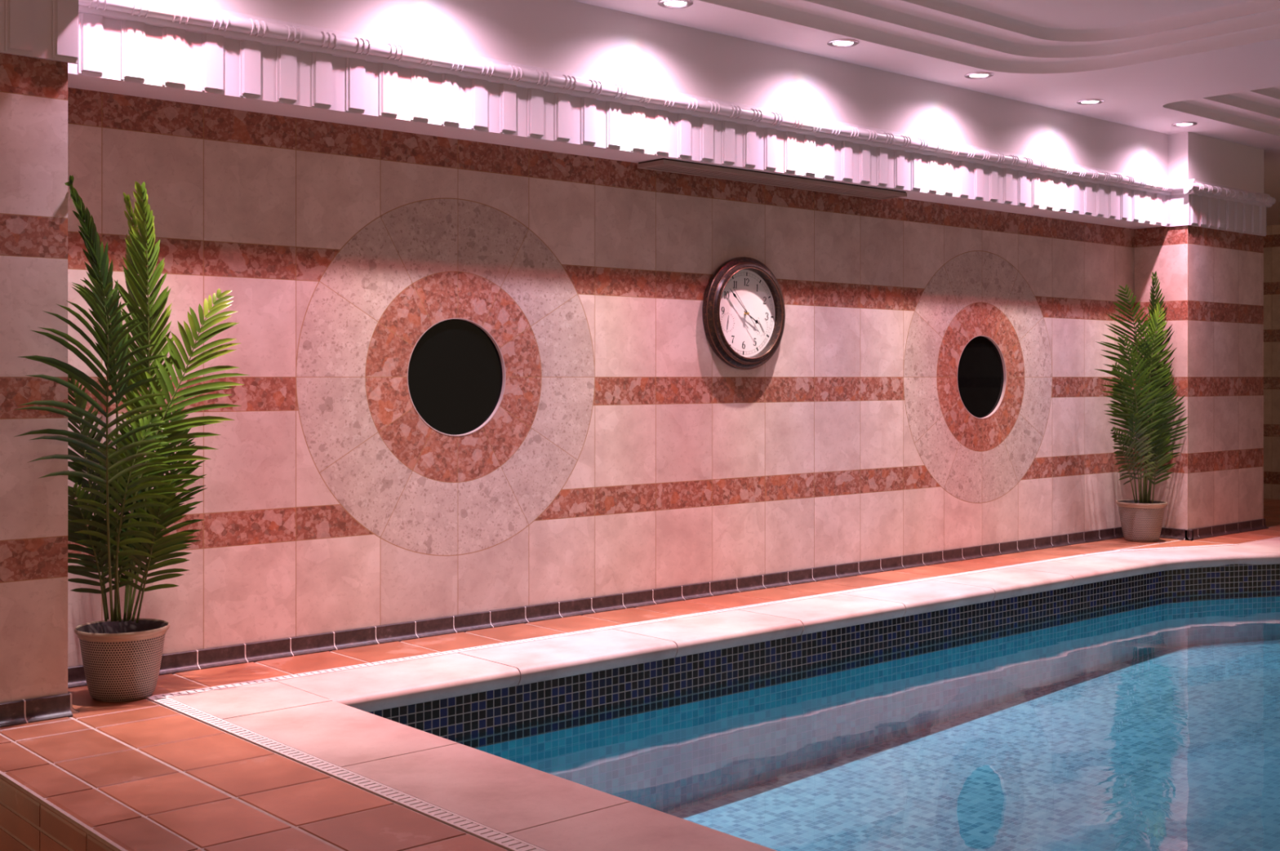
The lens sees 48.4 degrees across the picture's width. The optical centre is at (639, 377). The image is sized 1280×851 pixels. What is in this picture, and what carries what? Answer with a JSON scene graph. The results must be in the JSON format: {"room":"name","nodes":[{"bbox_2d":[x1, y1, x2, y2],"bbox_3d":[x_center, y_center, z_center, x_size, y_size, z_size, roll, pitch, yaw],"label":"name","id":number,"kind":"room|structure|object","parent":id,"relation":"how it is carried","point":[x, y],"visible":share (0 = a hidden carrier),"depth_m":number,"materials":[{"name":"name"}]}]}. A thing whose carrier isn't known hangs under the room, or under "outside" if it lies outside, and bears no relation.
{"room":"indoor swimming pool","nodes":[
{"label":"indoor swimming pool","id":0,"kind":"room"},
{"bbox_2d":[74,618,169,702],"bbox_3d":[-1.409,0.774,3.883,0.246,0.192,0.246,0,0,-42],"label":"planter","id":1,"kind":"object","parent":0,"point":[122,660],"depth_m":3.80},
{"bbox_2d":[67,87,1133,666],"bbox_3d":[0.356,0.200,5.818,6.350,2.060,0.100,0,0,-42],"label":"wall","id":2,"kind":"structure","parent":0,"point":[619,453],"depth_m":5.17,"materials":[{"name":"tile"}]},
{"bbox_2d":[407,318,506,435],"bbox_3d":[-0.632,0.000,4.890,0.406,0.406,0.025,0,0,-42],"label":"window","id":3,"kind":"structure","parent":2,"relation":"in","point":[456,375],"depth_m":4.89,"materials":[{"name":"glass"}]},
{"bbox_2d":[0,519,1268,728],"bbox_3d":[0.470,0.848,5.806,7.905,0.064,0.668,0,0,-42],"label":"baseboard","id":4,"kind":"structure","parent":2,"relation":"attached to","point":[252,652],"depth_m":5.10,"materials":[{"name":"tile"}]},
{"bbox_2d":[702,257,785,369],"bbox_3d":[0.432,-0.258,5.779,0.458,0.458,0.059,0,0,-42],"label":"wall clock","id":5,"kind":"object","parent":2,"relation":"attached to","point":[744,308],"visible":1,"depth_m":5.77,"materials":[{"name":"brown metal"}]},
{"bbox_2d":[956,335,1006,418],"bbox_3d":[1.650,0.000,6.914,0.406,0.406,0.025,0,0,-42],"label":"window","id":6,"kind":"structure","parent":2,"relation":"in","point":[981,376],"depth_m":6.92,"materials":[{"name":"glass"}]},
{"bbox_2d":[67,0,1168,229],"bbox_3d":[0.580,-1.062,5.816,5.902,0.495,0.200,0,0,-42],"label":"wall","id":7,"kind":"structure","parent":0,"point":[568,36],"depth_m":5.31,"materials":[{"name":"paint"}]},
{"bbox_2d":[67,0,1173,226],"bbox_3d":[0.663,-0.933,5.722,5.902,0.244,0.056,0,0,-42],"label":"trim","id":8,"kind":"structure","parent":7,"relation":"attached to","point":[162,43],"depth_m":4.83,"materials":[{"name":"white paint"}]},
{"bbox_2d":[637,158,906,199],"bbox_3d":[0.581,-0.804,5.835,1.450,0.022,0.148,0,0,-42],"label":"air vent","id":9,"kind":"object","parent":7,"relation":"in","point":[666,165],"visible":1,"depth_m":5.74,"materials":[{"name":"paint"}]},
{"bbox_2d":[1168,178,1195,226],"bbox_3d":[2.889,-0.933,7.628,0.048,0.244,0.152,0,0,-42],"label":"trim","id":10,"kind":"structure","parent":7,"relation":"attached to","point":[1179,202],"depth_m":7.64,"materials":[{"name":"white paint"}]},
{"bbox_2d":[0,498,1279,850],"bbox_3d":[1.827,1.080,4.649,15.800,0.420,12.400,0,0,-42],"label":"floor","id":11,"kind":"structure","parent":0,"point":[143,775],"depth_m":3.13,"materials":[{"name":"tile"}]},
{"bbox_2d":[0,53,67,703],"bbox_3d":[-2.058,-0.210,3.517,1.083,2.200,0.538,0,0,-42],"label":"wall pier","id":12,"kind":"object","parent":11,"relation":"on","point":[33,91],"visible":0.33,"depth_m":3.62,"materials":[{"name":"tile"}]},
{"bbox_2d":[13,175,248,702],"bbox_3d":[-1.413,0.165,3.849,0.651,1.410,0.411,0,0,-42],"label":"potted palm","id":13,"kind":"object","parent":11,"relation":"on","point":[122,658],"visible":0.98,"depth_m":3.85,"materials":[{"name":"plant"}]},
{"bbox_2d":[145,544,1238,850],"bbox_3d":[2.227,0.879,4.115,5.670,0.021,4.370,0,0,-42],"label":"drain grating","id":14,"kind":"object","parent":11,"relation":"in","point":[509,843],"visible":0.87,"depth_m":3.49,"materials":[{"name":"white plastic"}]},
{"bbox_2d":[1093,271,1187,542],"bbox_3d":[2.611,0.151,7.501,0.332,1.438,0.612,0,0,43],"label":"potted palm","id":15,"kind":"object","parent":11,"relation":"on","point":[1141,520],"visible":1,"depth_m":7.48,"materials":[{"name":"plant"}]},
{"bbox_2d":[1133,225,1263,529],"bbox_3d":[3.055,-0.210,8.138,0.883,2.200,0.610,0,0,-42],"label":"wall pier","id":16,"kind":"object","parent":11,"relation":"on","point":[1211,280],"visible":0.4,"depth_m":7.81,"materials":[{"name":"tile"}]},
{"bbox_2d":[368,564,1279,813],"bbox_3d":[4.021,1.492,4.434,8.044,1.155,5.566,0,0,-42],"label":"wall","id":17,"kind":"structure","parent":0,"point":[668,735],"depth_m":5.16,"materials":[{"name":"tile"}]},
{"bbox_2d":[168,537,1279,850],"bbox_3d":[3.367,0.896,5.066,8.542,0.052,4.376,0,0,-42],"label":"pool coping","id":18,"kind":"object","parent":17,"relation":"on","point":[325,717],"visible":0.98,"depth_m":3.97,"materials":[{"name":"stone"}]},
{"bbox_2d":[571,0,1279,226],"bbox_3d":[2.276,-1.385,5.048,17.000,0.150,12.800,0,0,-42],"label":"ceiling","id":19,"kind":"structure","parent":0,"point":[1154,65],"depth_m":5.86,"materials":[{"name":"paint"}]},
{"bbox_2d":[657,0,693,8],"bbox_3d":[0.124,-1.306,4.983,0.124,0.006,0.124,0,0,-42],"label":"recessed light","id":20,"kind":"object","parent":19,"relation":"in","point":[664,3],"visible":1,"depth_m":4.98,"materials":[{"name":"silver metal"}]},
{"bbox_2d":[826,39,858,47],"bbox_3d":[0.795,-1.306,5.578,0.124,0.006,0.124,0,0,-42],"label":"recessed light","id":21,"kind":"object","parent":19,"relation":"in","point":[837,42],"visible":1,"depth_m":5.57,"materials":[{"name":"silver metal"}]},
{"bbox_2d":[964,71,993,79],"bbox_3d":[1.469,-1.306,6.176,0.124,0.006,0.124,0,0,-42],"label":"recessed light","id":22,"kind":"object","parent":19,"relation":"in","point":[977,75],"visible":1,"depth_m":6.17,"materials":[{"name":"silver metal"}]},
{"bbox_2d":[1076,98,1103,105],"bbox_3d":[2.138,-1.306,6.769,0.124,0.006,0.124,0,0,-42],"label":"recessed light","id":23,"kind":"object","parent":19,"relation":"in","point":[1090,101],"visible":1,"depth_m":6.76,"materials":[{"name":"silver metal"}]},
{"bbox_2d":[1171,121,1197,127],"bbox_3d":[2.815,-1.306,7.370,0.124,0.006,0.124,0,0,-42],"label":"recessed light","id":24,"kind":"object","parent":19,"relation":"in","point":[1184,123],"visible":1,"depth_m":7.36,"materials":[{"name":"silver metal"}]},
{"bbox_2d":[667,640,1279,850],"bbox_3d":[4.011,1.365,4.448,9.000,0.140,6.000,0,0,-42],"label":"floor","id":25,"kind":"structure","parent":0,"point":[1175,748],"depth_m":4.92,"materials":[{"name":"tile"}]},
{"bbox_2d":[1115,499,1167,542],"bbox_3d":[2.665,0.766,7.575,0.260,0.208,0.260,0,0,-42],"label":"planter","id":26,"kind":"object","parent":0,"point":[1141,520],"depth_m":7.49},
{"bbox_2d":[1168,132,1263,193],"bbox_3d":[3.089,-1.065,8.100,0.887,0.490,0.512,0,0,-42],"label":"wall","id":27,"kind":"structure","parent":0,"point":[1202,158],"depth_m":7.81,"materials":[{"name":"paint"}]},
{"bbox_2d":[1183,178,1275,236],"bbox_3d":[3.275,-0.933,7.890,0.971,0.244,0.056,0,0,-42],"label":"trim","id":28,"kind":"structure","parent":27,"relation":"attached to","point":[1215,206],"depth_m":7.87,"materials":[{"name":"white paint"}]},
{"bbox_2d":[1263,224,1279,499],"bbox_3d":[7.630,0.080,9.862,0.001,2.780,12.500,0,0,-42],"label":"wall","id":29,"kind":"structure","parent":0,"point":[1272,239],"depth_m":12.31,"materials":[{"name":"tile"}]},
{"bbox_3d":[-2.057,-1.065,3.517,1.085,0.490,0.540,0,0,-42],"label":"wall","id":30,"kind":"structure","parent":0,"visible":0},
{"bbox_2d":[0,0,93,63],"bbox_3d":[-1.841,-0.933,3.315,1.141,0.244,0.056,0,0,-42],"label":"trim","id":31,"kind":"structure","parent":30,"relation":"attached to","point":[46,29],"depth_m":3.62,"materials":[{"name":"white paint"}]}
]}

